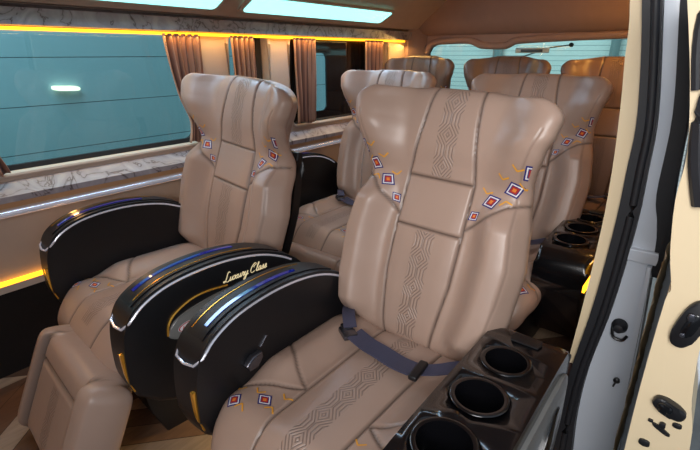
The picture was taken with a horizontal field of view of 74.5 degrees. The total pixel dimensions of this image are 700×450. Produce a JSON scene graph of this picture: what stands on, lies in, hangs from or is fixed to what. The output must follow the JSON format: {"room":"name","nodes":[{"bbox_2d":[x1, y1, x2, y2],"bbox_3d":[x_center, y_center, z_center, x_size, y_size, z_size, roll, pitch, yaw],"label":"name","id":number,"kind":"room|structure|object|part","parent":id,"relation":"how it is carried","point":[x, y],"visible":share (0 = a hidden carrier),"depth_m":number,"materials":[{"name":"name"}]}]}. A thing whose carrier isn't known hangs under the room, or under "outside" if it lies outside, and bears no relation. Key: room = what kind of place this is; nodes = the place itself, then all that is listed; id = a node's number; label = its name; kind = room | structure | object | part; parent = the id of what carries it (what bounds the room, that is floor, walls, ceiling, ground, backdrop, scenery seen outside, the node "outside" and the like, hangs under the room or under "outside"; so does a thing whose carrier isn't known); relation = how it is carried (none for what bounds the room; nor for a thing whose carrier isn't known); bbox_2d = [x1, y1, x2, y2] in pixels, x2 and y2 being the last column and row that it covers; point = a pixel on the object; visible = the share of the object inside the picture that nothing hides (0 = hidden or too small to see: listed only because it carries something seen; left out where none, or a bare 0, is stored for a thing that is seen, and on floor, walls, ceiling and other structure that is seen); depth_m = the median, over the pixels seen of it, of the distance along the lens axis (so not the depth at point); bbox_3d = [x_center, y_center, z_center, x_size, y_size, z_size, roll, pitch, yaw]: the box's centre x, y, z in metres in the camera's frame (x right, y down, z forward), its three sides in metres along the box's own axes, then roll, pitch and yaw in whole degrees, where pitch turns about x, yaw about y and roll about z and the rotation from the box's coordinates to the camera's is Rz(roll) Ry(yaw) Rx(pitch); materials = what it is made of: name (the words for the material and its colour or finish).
{"room":"vehicle interior","nodes":[
{"label":"vehicle interior","id":0,"kind":"room"},
{"bbox_2d":[0,2,404,378],"bbox_3d":[-0.786,-0.248,2.005,0.075,1.260,3.900,16,26,36],"label":"wall","id":1,"kind":"structure","parent":0,"point":[20,236],"depth_m":1.69,"materials":[{"name":"beige leather"}]},
{"bbox_2d":[0,157,10,176],"bbox_3d":[-1.180,-0.338,1.338,0.029,0.448,0.238,16,26,36],"label":"curtain","id":2,"kind":"object","parent":1,"relation":"hanging from","point":[4,169],"visible":1,"depth_m":1.48,"materials":[{"name":"fabric"}]},
{"bbox_2d":[0,270,42,287],"bbox_3d":[-0.782,0.026,2.036,0.014,0.012,3.800,16,26,36],"label":"light strip","id":3,"kind":"object","parent":1,"relation":"attached to","point":[34,274],"visible":0.02,"depth_m":1.60,"materials":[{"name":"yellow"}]},
{"bbox_2d":[0,274,44,294],"bbox_3d":[-0.759,0.029,2.085,0.035,0.025,3.900,16,26,36],"label":"trim","id":4,"kind":"structure","parent":1,"relation":"attached to","point":[22,284],"depth_m":1.60,"materials":[{"name":"plastic"}]},
{"bbox_2d":[0,32,198,179],"bbox_3d":[-1.124,-0.382,1.434,0.018,0.487,1.541,16,26,36],"label":"trim","id":5,"kind":"structure","parent":1,"relation":"attached to","point":[159,150],"depth_m":1.71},
{"bbox_2d":[0,138,341,219],"bbox_3d":[-0.740,-0.201,1.943,0.024,0.024,3.840,16,26,36],"label":"trim","id":6,"kind":"structure","parent":1,"relation":"attached to","point":[51,204],"depth_m":1.71,"materials":[{"name":"silver metal"}]},
{"bbox_2d":[0,135,341,209],"bbox_3d":[-0.746,-0.235,1.956,0.050,0.019,3.870,16,26,36],"label":"trim","id":7,"kind":"structure","parent":1,"relation":"attached to","point":[134,179],"depth_m":1.71,"materials":[{"name":"beige plastic"}]},
{"bbox_2d":[0,122,348,204],"bbox_3d":[-0.744,-0.271,1.941,0.055,0.056,3.870,16,26,36],"label":"trim","id":8,"kind":"structure","parent":1,"relation":"attached to","point":[28,188],"depth_m":1.72,"materials":[{"name":"stone"}]},
{"bbox_2d":[162,33,203,142],"bbox_3d":[-0.677,-0.562,1.931,0.029,0.443,0.176,16,26,36],"label":"curtain","id":9,"kind":"object","parent":1,"relation":"hanging from","point":[183,52],"visible":0.66,"depth_m":1.89,"materials":[{"name":"fabric"}]},
{"bbox_2d":[0,26,404,41],"bbox_3d":[-0.798,-0.724,1.729,0.016,0.010,3.740,16,26,36],"label":"light strip","id":10,"kind":"object","parent":1,"relation":"attached to","point":[1,27],"visible":1,"depth_m":1.75,"materials":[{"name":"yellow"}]},
{"bbox_2d":[0,2,411,39],"bbox_3d":[-0.750,-0.777,1.757,0.040,0.065,3.870,16,26,36],"label":"trim","id":11,"kind":"structure","parent":1,"relation":"attached to","point":[11,14],"depth_m":1.78,"materials":[{"name":"stone"}]},
{"bbox_2d":[230,36,256,77],"bbox_3d":[-0.485,-0.654,2.154,0.029,0.428,0.142,16,26,36],"label":"curtain","id":12,"kind":"object","parent":1,"relation":"hanging from","point":[243,48],"visible":0.48,"depth_m":2.11,"materials":[{"name":"fabric"}]},
{"bbox_2d":[225,35,270,79],"bbox_3d":[-0.473,-0.679,2.199,0.018,0.467,0.266,16,26,36],"label":"trim","id":13,"kind":"structure","parent":1,"relation":"attached to","point":[226,38],"depth_m":2.09,"materials":[{"name":"beige plastic"}]},
{"bbox_2d":[236,34,262,78],"bbox_3d":[-0.517,-0.691,2.232,0.020,0.500,0.300,16,26,36],"label":"window","id":14,"kind":"structure","parent":1,"relation":"in","point":[256,40],"depth_m":2.26,"materials":[{"name":"black glass"}]},
{"bbox_3d":[-0.453,-0.720,2.297,0.008,0.440,0.038,16,26,36],"label":"rail","id":15,"kind":"part","parent":14,"relation":"part of","materials":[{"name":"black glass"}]},
{"bbox_2d":[293,38,316,122],"bbox_3d":[-0.232,-0.763,2.454,0.029,0.433,0.176,16,26,36],"label":"curtain","id":16,"kind":"object","parent":1,"relation":"hanging from","point":[304,48],"visible":0.99,"depth_m":2.44,"materials":[{"name":"fabric"}]},
{"bbox_2d":[290,36,379,123],"bbox_3d":[-0.077,-0.878,2.754,0.020,0.515,0.955,16,26,36],"label":"window","id":17,"kind":"structure","parent":1,"relation":"in","point":[341,56],"depth_m":2.73,"materials":[{"name":"black glass"}]},
{"bbox_2d":[287,36,389,127],"bbox_3d":[-0.033,-0.866,2.720,0.018,0.482,0.921,16,26,36],"label":"trim","id":18,"kind":"structure","parent":1,"relation":"attached to","point":[288,40],"depth_m":2.57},
{"bbox_2d":[365,40,382,69],"bbox_3d":[0.152,-0.933,2.907,0.029,0.433,0.201,16,26,36],"label":"curtain","id":19,"kind":"object","parent":1,"relation":"hanging from","point":[373,49],"visible":0.45,"depth_m":2.85,"materials":[{"name":"fabric"}]},
{"bbox_2d":[0,0,446,29],"bbox_3d":[-0.656,-0.883,1.637,0.320,0.213,3.870,16,26,36],"label":"ceiling","id":20,"kind":"structure","parent":0,"point":[409,14],"depth_m":2.29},
{"bbox_2d":[87,0,225,10],"bbox_3d":[-0.831,-0.750,1.447,0.118,0.069,1.060,16,26,36],"label":"ceiling light","id":21,"kind":"object","parent":20,"relation":"attached to","point":[212,5],"visible":1,"depth_m":1.72,"materials":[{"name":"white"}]},
{"bbox_2d":[238,0,394,23],"bbox_3d":[-0.110,-1.068,2.297,0.118,0.069,1.060,16,26,36],"label":"ceiling light","id":22,"kind":"object","parent":20,"relation":"attached to","point":[313,9],"visible":1,"depth_m":2.22,"materials":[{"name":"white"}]},
{"bbox_2d":[0,328,573,449],"bbox_3d":[-0.146,0.544,1.758,1.800,0.050,3.900,16,26,36],"label":"floor","id":23,"kind":"structure","parent":0,"point":[143,431],"depth_m":1.44,"materials":[{"name":"brown wood"}]},
{"bbox_2d":[18,73,303,449],"bbox_3d":[-0.605,0.069,1.482,0.740,1.032,0.945,19,28,41],"label":"seat","id":24,"kind":"object","parent":23,"relation":"on","point":[128,275],"visible":0.94,"depth_m":1.46,"materials":[{"name":"beige leather"}]},
{"bbox_3d":[-0.844,-0.027,1.673,0.100,0.101,0.510,19,28,41],"label":"chrome trim","id":25,"kind":"part","parent":24,"relation":"part of","materials":[{"name":"white"}]},
{"bbox_3d":[-0.844,-0.057,1.663,0.060,0.061,0.438,19,28,41],"label":"panel","id":26,"kind":"part","parent":24,"relation":"part of","materials":[{"name":"black plastic"}]},
{"bbox_3d":[-0.810,0.102,1.759,0.092,0.418,0.613,19,28,41],"label":"armrest","id":27,"kind":"part","parent":24,"relation":"part of","materials":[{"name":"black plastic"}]},
{"bbox_2d":[58,243,202,372],"bbox_3d":[-0.626,0.258,1.560,0.549,0.187,0.560,19,28,41],"label":"seat cushion","id":28,"kind":"object","parent":24,"relation":"on","point":[88,292],"depth_m":1.52,"materials":[{"name":"beige leather"}]},
{"bbox_3d":[-0.584,0.445,1.630,0.400,0.225,0.460,19,28,41],"label":"seat","id":29,"kind":"part","parent":24,"relation":"part of","materials":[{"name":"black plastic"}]},
{"bbox_3d":[-0.390,0.109,1.250,0.060,0.061,0.438,19,28,41],"label":"panel","id":30,"kind":"part","parent":24,"relation":"part of","materials":[{"name":"black plastic"}]},
{"bbox_3d":[-0.391,0.138,1.260,0.100,0.101,0.510,19,28,41],"label":"chrome trim","id":31,"kind":"part","parent":24,"relation":"part of","materials":[{"name":"white metal"}]},
{"bbox_3d":[-0.356,0.267,1.346,0.092,0.418,0.613,19,28,41],"label":"armrest","id":32,"kind":"part","parent":24,"relation":"part of","materials":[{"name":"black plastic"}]},
{"bbox_3d":[-0.417,-0.176,1.654,0.626,0.701,0.193,23,16,39],"label":"backrest","id":33,"kind":"part","parent":24,"relation":"part of","materials":[{"name":"beige leather"}]},
{"bbox_2d":[289,70,435,271],"bbox_3d":[-0.026,-0.189,2.203,0.720,1.029,0.952,16,26,36],"label":"seat","id":34,"kind":"object","parent":23,"relation":"on","point":[329,188],"visible":0.37,"depth_m":2.37,"materials":[{"name":"beige leather"}]},
{"bbox_3d":[-0.249,-0.175,2.441,0.092,0.418,0.613,16,26,36],"label":"armrest","id":35,"kind":"part","parent":34,"relation":"part of","materials":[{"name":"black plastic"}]},
{"bbox_3d":[-0.280,-0.302,2.352,0.100,0.101,0.510,16,26,36],"label":"chrome trim","id":36,"kind":"part","parent":34,"relation":"part of","materials":[{"name":"white metal"}]},
{"bbox_2d":[292,194,354,257],"bbox_3d":[-0.029,0.014,2.266,0.504,0.187,0.560,16,26,36],"label":"seat cushion","id":37,"kind":"object","parent":34,"relation":"on","point":[322,220],"depth_m":2.14,"materials":[{"name":"beige leather"}]},
{"bbox_3d":[0.170,-0.442,2.364,0.549,0.701,0.193,16,11,36],"label":"backrest","id":38,"kind":"part","parent":34,"relation":"part of","materials":[{"name":"beige leather"}]},
{"bbox_2d":[173,84,570,449],"bbox_3d":[0.114,0.218,1.102,0.733,1.020,0.802,16,26,36],"label":"seat","id":39,"kind":"object","parent":23,"relation":"on","point":[409,345],"visible":1,"depth_m":1.10,"materials":[{"name":"beige leather"}]},
{"bbox_3d":[-0.228,0.316,1.130,0.020,0.064,0.081,16,26,36],"label":"recline lever","id":40,"kind":"part","parent":39,"relation":"part of","materials":[{"name":"grey metal"}]},
{"bbox_3d":[-0.215,0.194,1.194,0.100,0.101,0.510,16,26,36],"label":"chrome trim","id":41,"kind":"part","parent":39,"relation":"part of","materials":[{"name":"white metal"}]},
{"bbox_3d":[-0.184,0.322,1.284,0.092,0.418,0.613,16,26,36],"label":"armrest","id":42,"kind":"part","parent":39,"relation":"part of","materials":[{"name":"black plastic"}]},
{"bbox_3d":[-0.215,0.165,1.184,0.060,0.061,0.438,16,26,36],"label":"panel","id":43,"kind":"part","parent":39,"relation":"part of","materials":[{"name":"black plastic"}]},
{"bbox_2d":[211,314,455,449],"bbox_3d":[0.016,0.447,1.108,0.504,0.187,0.560,16,26,36],"label":"seat cushion","id":44,"kind":"object","parent":39,"relation":"on","point":[326,384],"depth_m":1.08,"materials":[{"name":"beige leather"}]},
{"bbox_3d":[0.219,-0.013,1.226,0.549,0.701,0.193,17,9,35],"label":"backrest","id":45,"kind":"part","parent":39,"relation":"part of","materials":[{"name":"beige leather"}]},
{"bbox_2d":[511,332,541,349],"bbox_3d":[0.400,0.263,1.043,0.068,0.004,0.036,16,26,36],"label":"switch plate","id":46,"kind":"object","parent":39,"relation":"attached to","point":[525,342],"depth_m":1.04,"materials":[{"name":"black plastic"}]},
{"bbox_3d":[0.336,0.534,0.908,0.014,0.331,0.500,16,26,36],"label":"panel","id":47,"kind":"part","parent":39,"relation":"part of","materials":[{"name":"grey paint"}]},
{"bbox_3d":[0.399,0.527,0.978,0.008,0.226,0.202,16,26,36],"label":"handle","id":48,"kind":"part","parent":39,"relation":"part of","materials":[{"name":"black plastic"}]},
{"bbox_2d":[471,73,612,338],"bbox_3d":[0.619,-0.055,1.832,0.761,1.020,0.768,16,26,36],"label":"seat","id":49,"kind":"object","parent":23,"relation":"on","point":[565,236],"visible":0.34,"depth_m":1.77,"materials":[{"name":"beige leather"}]},
{"bbox_2d":[507,244,540,330],"bbox_3d":[0.542,0.173,1.841,0.504,0.187,0.560,16,26,36],"label":"seat cushion","id":50,"kind":"object","parent":49,"relation":"on","point":[529,300],"depth_m":1.57,"materials":[{"name":"beige leather"}]},
{"bbox_3d":[0.561,0.334,1.926,0.400,0.225,0.460,16,26,36],"label":"seat","id":51,"kind":"part","parent":49,"relation":"part of","materials":[{"name":"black leather"}]},
{"bbox_3d":[0.741,-0.282,1.938,0.549,0.701,0.193,16,11,36],"label":"backrest","id":52,"kind":"part","parent":49,"relation":"part of","materials":[{"name":"beige leather"}]},
{"bbox_2d":[590,209,604,214],"bbox_3d":[1.019,-0.053,1.886,0.068,0.004,0.036,16,26,36],"label":"switch plate","id":53,"kind":"object","parent":49,"relation":"attached to","point":[596,212],"depth_m":1.88,"materials":[{"name":"black plastic"}]},
{"bbox_2d":[405,28,426,56],"bbox_3d":[0.453,-1.135,3.193,0.095,0.790,0.130,16,26,36],"label":"pillar","id":54,"kind":"structure","parent":0,"point":[416,46],"depth_m":3.14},
{"bbox_2d":[426,32,579,55],"bbox_3d":[1.071,-0.727,2.944,1.770,1.500,0.050,16,26,36],"label":"wall","id":55,"kind":"structure","parent":0,"point":[485,37],"depth_m":2.89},
{"bbox_2d":[424,30,628,53],"bbox_3d":[1.068,-1.088,2.761,1.420,0.121,0.044,16,26,36],"label":"trim","id":56,"kind":"structure","parent":55,"relation":"attached to","point":[622,34],"depth_m":2.73,"materials":[{"name":"brown plastic"}]},
{"bbox_3d":[1.093,-0.916,2.861,1.404,0.496,0.024,16,26,36],"label":"window","id":57,"kind":"structure","parent":55,"relation":"in","visible":0},
{"bbox_2d":[515,48,549,52],"bbox_3d":[1.102,-1.057,2.785,0.200,0.030,0.024,16,26,36],"label":"brake light","id":58,"kind":"object","parent":57,"relation":"attached to","point":[518,50],"visible":1,"depth_m":2.77,"materials":[{"name":"grey plastic"}]},
{"bbox_2d":[524,43,573,55],"bbox_3d":[1.178,-1.052,2.778,0.313,0.090,0.028,16,26,36],"label":"rear wiper","id":59,"kind":"object","parent":57,"relation":"attached to","point":[570,44],"visible":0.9,"depth_m":2.71,"materials":[{"name":"black plastic"}]},
{"bbox_2d":[419,0,629,35],"bbox_3d":[1.042,-1.240,2.646,1.590,0.250,0.138,16,26,36],"label":"ceiling","id":60,"kind":"structure","parent":0,"point":[454,17],"depth_m":2.66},
{"bbox_2d":[573,0,679,449],"bbox_3d":[0.701,0.075,1.142,0.180,1.660,0.075,16,26,36],"label":"door frame","id":61,"kind":"structure","parent":0,"point":[599,402],"depth_m":1.15,"materials":[{"name":"silver metal"}]},
{"bbox_2d":[612,377,619,386],"bbox_3d":[0.695,0.413,1.201,0.016,0.030,0.010,16,26,36],"label":"clip","id":62,"kind":"object","parent":61,"relation":"attached to","point":[616,380],"visible":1,"depth_m":1.20,"materials":[{"name":"black plastic"}]},
{"bbox_2d":[611,318,627,341],"bbox_3d":[0.677,0.265,1.155,0.042,0.052,0.028,16,26,36],"label":"door striker","id":63,"kind":"structure","parent":61,"relation":"attached to","point":[618,325],"depth_m":1.15,"materials":[{"name":"black metal"}]},
{"bbox_2d":[610,265,652,449],"bbox_3d":[0.730,0.485,1.229,0.046,0.830,0.055,16,26,36],"label":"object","id":64,"kind":"structure","parent":61,"relation":"attached to","point":[633,345],"depth_m":1.15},
{"bbox_2d":[627,247,658,265],"bbox_3d":[0.703,0.069,1.100,0.062,0.030,0.050,16,26,36],"label":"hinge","id":65,"kind":"structure","parent":61,"relation":"attached to","point":[644,256],"depth_m":1.08,"materials":[{"name":"silver metal"}]},
{"bbox_2d":[651,0,689,277],"bbox_3d":[0.706,-0.297,0.994,0.122,0.860,0.080,16,26,36],"label":"seal","id":66,"kind":"object","parent":61,"relation":"attached to","point":[671,167],"visible":0.71,"depth_m":0.99,"materials":[{"name":"black rubber"}]},
{"bbox_2d":[621,135,688,449],"bbox_3d":[1.325,-0.175,1.810,0.150,1.660,1.800,16,26,36],"label":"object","id":67,"kind":"object","parent":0,"point":[667,280],"visible":0.1,"depth_m":1.22,"materials":[{"name":"cream painted metal"}]},
{"bbox_3d":[1.183,-0.270,1.807,0.130,1.440,1.730,16,26,36],"label":"wall","id":68,"kind":"structure","parent":0,"visible":0},
{"bbox_2d":[567,362,572,376],"bbox_3d":[0.634,0.535,1.353,0.030,0.350,0.080,16,26,36],"label":"trim","id":69,"kind":"structure","parent":68,"relation":"attached to","point":[570,364],"depth_m":1.27,"materials":[{"name":"black plastic"}]},
{"bbox_2d":[582,276,589,292],"bbox_3d":[0.843,0.105,1.519,0.007,0.020,0.580,16,26,36],"label":"light strip","id":70,"kind":"object","parent":68,"relation":"attached to","point":[585,285],"visible":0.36,"depth_m":1.31,"materials":[{"name":"yellow plastic"}]},
{"bbox_2d":[570,0,641,362],"bbox_3d":[0.620,-0.180,1.111,0.122,1.160,0.100,16,26,36],"label":"trim","id":71,"kind":"structure","parent":68,"relation":"attached to","point":[626,126],"depth_m":1.05,"materials":[{"name":"beige paint"}]},
{"bbox_2d":[553,0,664,449],"bbox_3d":[0.625,0.069,1.156,0.138,1.660,0.065,16,26,36],"label":"seal","id":72,"kind":"object","parent":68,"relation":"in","point":[624,210],"depth_m":1.06,"materials":[{"name":"black rubber"}]},
{"bbox_2d":[613,0,699,449],"bbox_3d":[0.940,0.076,1.296,0.186,1.350,1.370,16,26,36],"label":"door","id":73,"kind":"structure","parent":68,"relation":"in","point":[664,410],"depth_m":0.77,"materials":[{"name":"beige paint"}]},
{"bbox_3d":[0.930,0.277,1.401,0.006,0.800,1.200,16,26,36],"label":"quilted panel","id":74,"kind":"part","parent":73,"relation":"part of","materials":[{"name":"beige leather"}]},
{"bbox_3d":[0.752,0.098,2.807,1.670,0.050,1.000,16,26,36],"label":"step","id":75,"kind":"structure","parent":0,"visible":0},
{"bbox_2d":[385,56,454,87],"bbox_3d":[0.316,-0.485,2.819,0.472,1.034,0.575,16,26,36],"label":"passenger seat","id":76,"kind":"object","parent":75,"relation":"on","point":[442,69],"visible":0.12,"depth_m":2.76,"materials":[{"name":"brown leather"}]},
{"bbox_2d":[464,56,551,89],"bbox_3d":[0.735,-0.369,2.507,0.472,1.034,0.575,16,26,36],"label":"passenger seat","id":77,"kind":"object","parent":75,"relation":"on","point":[473,68],"visible":0.07,"depth_m":2.49,"materials":[{"name":"brown leather"}]},
{"bbox_2d":[561,56,624,211],"bbox_3d":[1.143,-0.256,2.204,0.472,1.034,0.575,16,26,36],"label":"passenger seat","id":78,"kind":"object","parent":75,"relation":"on","point":[611,68],"visible":0.16,"depth_m":2.25,"materials":[{"name":"brown leather"}]},
{"bbox_2d":[583,198,606,211],"bbox_3d":[1.113,-0.033,2.248,0.433,0.187,0.482,16,26,36],"label":"seat cushion","id":79,"kind":"object","parent":78,"relation":"on","point":[599,204],"depth_m":2.23,"materials":[{"name":"brown leather"}]},
{"label":"outside","id":80,"kind":"structure","parent":0,"visible":0},
{"bbox_2d":[643,277,699,449],"bbox_3d":[1.555,0.808,2.392,12.000,0.050,13.000,16,26,36],"label":"ground","id":81,"kind":"structure","parent":80,"point":[695,439],"depth_m":2.12,"materials":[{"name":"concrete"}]},
{"bbox_2d":[0,25,325,170],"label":"window","id":82,"kind":"structure","parent":81,"relation":"on","point":[127,96],"depth_m":2.75,"materials":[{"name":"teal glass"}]},
{"bbox_2d":[51,86,79,90],"bbox_3d":[-1.636,-0.787,2.647,0.029,0.032,0.150,16,26,36],"label":"wall lamp","id":83,"kind":"object","parent":82,"relation":"attached to","point":[57,88],"visible":1,"depth_m":2.63,"materials":[{"name":"beige"}]},
{"bbox_2d":[431,39,688,194],"bbox_3d":[2.405,-1.567,4.192,5.000,3.200,0.100,16,26,36],"label":"wall","id":84,"kind":"structure","parent":81,"relation":"on","point":[459,54],"depth_m":4.51,"materials":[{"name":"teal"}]},
{"bbox_2d":[492,49,502,56],"bbox_3d":[1.520,-1.516,4.825,0.125,2.600,0.125,16,26,36],"label":"drainpipe","id":85,"kind":"object","parent":84,"relation":"attached to","point":[496,52],"visible":0.02,"depth_m":4.69,"materials":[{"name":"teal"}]},
{"bbox_2d":[609,39,621,55],"bbox_3d":[2.358,-1.283,4.201,0.100,2.600,0.100,16,26,36],"label":"drainpipe","id":86,"kind":"object","parent":84,"relation":"attached to","point":[615,43],"visible":0.02,"depth_m":4.07,"materials":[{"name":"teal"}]}
]}

